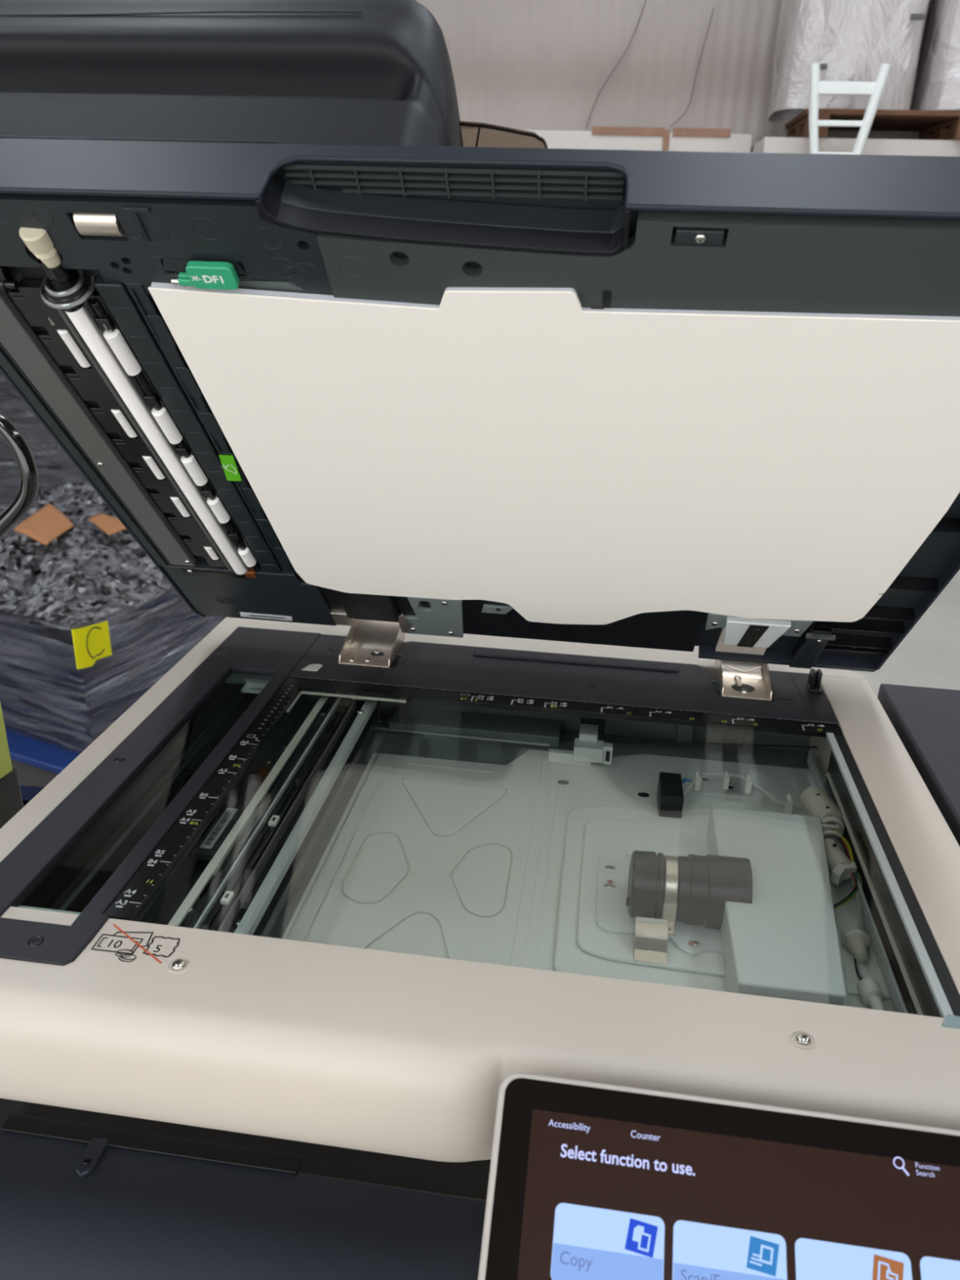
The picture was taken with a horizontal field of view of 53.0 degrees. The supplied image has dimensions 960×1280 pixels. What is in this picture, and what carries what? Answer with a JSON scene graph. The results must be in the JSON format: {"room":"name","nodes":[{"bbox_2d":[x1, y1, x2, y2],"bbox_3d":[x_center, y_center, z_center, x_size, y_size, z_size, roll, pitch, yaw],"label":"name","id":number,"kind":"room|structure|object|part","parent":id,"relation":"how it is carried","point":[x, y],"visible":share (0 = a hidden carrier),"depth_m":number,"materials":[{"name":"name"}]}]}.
{"room":"warehouse","nodes":[
{"label":"warehouse","id":0,"kind":"room"},
{"bbox_2d":[10,569,959,786],"bbox_3d":[-0.245,1.151,0.805,12.000,0.040,11.100,5,23,7],"label":"floor","id":1,"kind":"structure","parent":0,"point":[929,655],"depth_m":3.50,"materials":[{"name":"concrete"}]},
{"bbox_2d":[0,702,23,828],"bbox_3d":[-0.520,0.494,1.040,0.137,0.978,0.070,5,23,7],"label":"storage bin","id":2,"kind":"object","parent":1,"relation":"on","point":[11,797],"visible":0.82,"depth_m":0.90,"materials":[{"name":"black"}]},
{"bbox_2d":[0,412,38,540],"bbox_3d":[-0.853,0.195,1.464,0.693,1.184,0.290,5,23,7],"label":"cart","id":3,"kind":"object","parent":1,"relation":"on","point":[24,501],"visible":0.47,"depth_m":1.11,"materials":[{"name":"black"}]},
{"bbox_2d":[19,785,44,806],"bbox_3d":[-1.380,0.474,2.127,1.100,0.130,0.480,3,23,4],"label":"pallet","id":4,"kind":"object","parent":1,"relation":"on","point":[28,793],"visible":0.02,"depth_m":2.26,"materials":[{"name":"blue plastic"}]},
{"bbox_2d":[5,729,79,774],"bbox_3d":[-1.212,0.095,3.054,1.180,0.128,1.180,12,25,22],"label":"pallet","id":5,"kind":"object","parent":1,"relation":"on","point":[24,749],"visible":0.02,"depth_m":2.44,"materials":[{"name":"blue plastic"}]},
{"bbox_2d":[0,481,226,753],"bbox_3d":[-1.200,-0.182,2.930,1.022,0.474,1.020,12,25,22],"label":"load","id":6,"kind":"object","parent":5,"relation":"on","point":[89,623],"visible":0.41,"depth_m":2.46,"materials":[{"name":"grey"}]},
{"bbox_2d":[13,502,73,546],"bbox_3d":[-1.174,-0.325,2.637,0.142,0.014,0.409,0,23,-5],"label":"cardboard piece","id":7,"kind":"object","parent":6,"relation":"on","point":[47,523],"visible":1,"depth_m":2.58,"materials":[{"name":"brown cardboard"}]},
{"bbox_2d":[88,513,126,535],"bbox_3d":[-1.047,-0.325,2.693,0.194,0.010,0.117,16,27,31],"label":"cardboard piece","id":8,"kind":"object","parent":6,"relation":"on","point":[110,525],"visible":0.83,"depth_m":2.68,"materials":[{"name":"brown cardboard"}]},
{"bbox_2d":[0,371,89,504],"bbox_3d":[-1.636,-0.998,4.278,1.421,1.182,1.059,5,23,7],"label":"load","id":9,"kind":"object","parent":1,"relation":"on","point":[55,468],"visible":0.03,"depth_m":3.83,"materials":[{"name":"grey"}]},
{"bbox_2d":[0,0,959,1279],"bbox_3d":[0.010,0.394,0.655,1.020,1.468,0.865,5,23,7],"label":"photocopier","id":10,"kind":"object","parent":1,"relation":"on","point":[447,909],"visible":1,"depth_m":0.53,"materials":[{"name":"beige plastic"}]},
{"bbox_3d":[-0.278,-0.133,0.662,0.010,0.244,0.234,5,23,7],"label":"edge rail","id":11,"kind":"part","parent":10,"relation":"part of","materials":[{"name":"black plastic"}]},
{"bbox_3d":[-0.261,-0.129,0.667,0.021,0.230,0.221,5,23,7],"label":"grey guide plate","id":12,"kind":"part","parent":10,"relation":"part of","materials":[{"name":"grey"}]},
{"bbox_3d":[-0.228,-0.128,0.661,0.018,0.231,0.222,5,23,7],"label":"roller frame","id":13,"kind":"part","parent":10,"relation":"part of","materials":[{"name":"black plastic"}]},
{"bbox_3d":[-0.186,-0.201,0.482,0.221,0.043,0.042,5,23,7],"label":"underside panel","id":14,"kind":"part","parent":10,"relation":"part of","materials":[{"name":"black plastic"}]},
{"bbox_3d":[-0.139,-0.184,0.486,0.032,0.014,0.013,5,23,7],"label":"release lever","id":15,"kind":"part","parent":10,"relation":"part of","materials":[{"name":"green plastic"}]},
{"bbox_3d":[-0.184,0.122,0.730,0.036,0.018,0.366,5,23,7],"label":"carriage frame","id":16,"kind":"part","parent":10,"relation":"part of","materials":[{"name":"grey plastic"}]},
{"bbox_3d":[-0.201,-0.041,0.853,0.131,0.075,0.073,5,23,7],"label":"hinge panel","id":17,"kind":"part","parent":10,"relation":"part of","materials":[{"name":"black plastic"}]},
{"bbox_3d":[-0.144,0.112,0.700,0.002,0.009,0.315,5,23,7],"label":"lamp rail","id":18,"kind":"part","parent":10,"relation":"part of","materials":[{"name":"grey metal"}]},
{"bbox_3d":[-0.135,0.113,0.700,0.004,0.005,0.317,5,23,7],"label":"lamp rail","id":19,"kind":"part","parent":10,"relation":"part of","materials":[{"name":"black plastic"}]},
{"bbox_3d":[-0.131,0.115,0.700,0.001,0.009,0.317,5,23,7],"label":"lamp rail","id":20,"kind":"part","parent":10,"relation":"part of","materials":[{"name":"grey metal"}]},
{"bbox_3d":[-0.098,-0.018,0.868,0.073,0.029,0.028,5,23,7],"label":"hinge arm","id":21,"kind":"part","parent":10,"relation":"part of","materials":[{"name":"silver metal"}]},
{"bbox_3d":[-0.037,0.170,0.705,0.116,0.002,0.249,5,23,7],"label":"embossed panel","id":22,"kind":"part","parent":10,"relation":"part of","materials":[{"name":"white metal"}]},
{"bbox_2d":[282,164,623,201],"bbox_3d":[-0.013,-0.214,0.451,0.160,0.013,0.012,5,23,7],"label":"vent grille","id":23,"kind":"object","parent":10,"relation":"attached to","point":[300,182],"depth_m":0.45,"materials":[{"name":"grey plastic"}]},
{"bbox_3d":[0.019,0.113,0.750,0.620,0.066,0.476,5,23,7],"label":"frame","id":24,"kind":"part","parent":10,"relation":"part of","materials":[{"name":"beige plastic"}]},
{"bbox_3d":[0.018,-0.025,0.829,0.340,0.075,0.072,5,23,7],"label":"underside panel","id":25,"kind":"part","parent":10,"relation":"part of","materials":[{"name":"black plastic"}]},
{"bbox_3d":[0.024,-0.116,0.660,0.617,0.366,0.353,5,23,7],"label":"lid","id":26,"kind":"part","parent":10,"relation":"part of","materials":[{"name":"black plastic"}]},
{"bbox_3d":[0.082,0.171,0.713,0.397,0.002,0.372,5,23,7],"label":"plate","id":27,"kind":"part","parent":10,"relation":"part of","materials":[{"name":"white metal"}]},
{"bbox_3d":[0.116,-0.173,0.450,0.389,0.048,0.046,5,23,7],"label":"underside panel","id":28,"kind":"part","parent":10,"relation":"part of","materials":[{"name":"grey plastic"}]},
{"bbox_3d":[0.132,0.181,0.669,0.100,0.002,0.108,5,23,7],"label":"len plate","id":29,"kind":"part","parent":10,"relation":"part of","materials":[{"name":"silver metal"}]},
{"bbox_3d":[0.098,-0.182,0.432,0.021,0.009,0.009,5,23,7],"label":"magnet plate","id":30,"kind":"part","parent":10,"relation":"part of","materials":[{"name":"black plastic"}]},
{"bbox_3d":[0.129,0.270,0.378,0.260,0.098,0.132,5,23,7],"label":"control panel","id":31,"kind":"part","parent":10,"relation":"part of","materials":[{"name":"black glass"}]},
{"bbox_3d":[0.295,0.036,0.847,0.011,0.015,0.021,5,23,7],"label":"lid sensor post","id":32,"kind":"part","parent":10,"relation":"part of","materials":[{"name":"black plastic"}]},
{"bbox_3d":[0.266,0.172,0.683,0.002,0.012,0.366,5,23,7],"label":"rail","id":33,"kind":"part","parent":10,"relation":"part of","materials":[{"name":"grey"}]},
{"bbox_3d":[0.268,0.171,0.655,0.002,0.003,0.316,5,23,7],"label":"rail","id":34,"kind":"part","parent":10,"relation":"part of","materials":[{"name":"silver metal"}]},
{"bbox_3d":[0.261,0.133,0.638,0.006,0.004,0.324,5,23,7],"label":"glass rail","id":35,"kind":"part","parent":10,"relation":"part of","materials":[{"name":"grey"}]},
{"bbox_2d":[877,683,959,845],"bbox_3d":[0.412,0.218,0.497,0.214,0.038,0.818,5,23,7],"label":"shelf","id":36,"kind":"object","parent":10,"relation":"attached to","point":[926,721],"depth_m":0.79,"materials":[{"name":"grey plastic"}]},
{"bbox_2d":[524,126,752,152],"bbox_3d":[-0.018,-1.786,5.357,2.730,1.898,0.255,5,23,7],"label":"cardboard box","id":37,"kind":"object","parent":1,"relation":"on","point":[618,138],"visible":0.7,"depth_m":4.80,"materials":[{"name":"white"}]},
{"bbox_2d":[808,62,891,155],"bbox_3d":[1.549,-1.475,4.469,0.337,2.104,0.164,5,23,7],"label":"ladder","id":38,"kind":"object","parent":1,"relation":"on","point":[875,89],"visible":0.34,"depth_m":4.16,"materials":[{"name":"white metal"}]},
{"bbox_3d":[1.428,-1.485,4.482,0.093,2.104,0.160,5,23,7],"label":"rail","id":39,"kind":"part","parent":38,"relation":"part of","materials":[{"name":"white metal"}]},
{"bbox_3d":[1.663,-1.466,4.456,0.108,2.103,0.164,5,23,7],"label":"rail","id":40,"kind":"part","parent":38,"relation":"part of","materials":[{"name":"white metal"}]},
{"bbox_2d":[751,137,959,156],"bbox_3d":[2.063,-1.497,4.913,1.540,1.828,0.655,5,23,7],"label":"cardboard box","id":41,"kind":"object","parent":1,"relation":"on","point":[940,148],"visible":0.06,"depth_m":4.34,"materials":[{"name":"grey cardboard"}]},
{"bbox_2d":[785,108,959,140],"bbox_3d":[2.187,-2.374,4.504,1.400,0.112,0.640,5,23,7],"label":"pallet","id":42,"kind":"object","parent":41,"relation":"on","point":[943,125],"visible":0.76,"depth_m":4.37,"materials":[{"name":"brown wood"}]},
{"bbox_2d":[768,0,929,122],"bbox_3d":[1.706,-2.981,4.363,0.611,1.071,0.588,5,23,7],"label":"wrapped bundle","id":43,"kind":"object","parent":42,"relation":"on","point":[850,40],"visible":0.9,"depth_m":4.25,"materials":[{"name":"grey"}]},
{"bbox_2d":[910,0,959,111],"bbox_3d":[2.386,-3.026,4.203,0.715,1.318,0.582,5,23,7],"label":"wrapped bundle","id":44,"kind":"object","parent":42,"relation":"on","point":[936,86],"visible":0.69,"depth_m":4.24,"materials":[{"name":"grey"}]},
{"bbox_2d":[415,0,919,147],"bbox_3d":[0.586,-3.338,4.839,12.000,5.200,0.100,5,23,7],"label":"wall","id":45,"kind":"structure","parent":0,"point":[521,64],"depth_m":4.93,"materials":[{"name":"white paint"}]},
{"bbox_2d":[586,0,646,128],"bbox_3d":[0.691,-2.931,4.892,0.265,0.586,0.006,5,23,7],"label":"cord","id":46,"kind":"object","parent":45,"relation":"hanging from","point":[645,0],"visible":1,"depth_m":4.89,"materials":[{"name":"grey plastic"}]},
{"bbox_2d":[669,7,714,127],"bbox_3d":[1.067,-2.881,4.855,0.164,0.528,0.008,4,23,5],"label":"cord","id":47,"kind":"object","parent":45,"relation":"hanging from","point":[713,7],"visible":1,"depth_m":4.85,"materials":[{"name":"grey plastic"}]}
]}

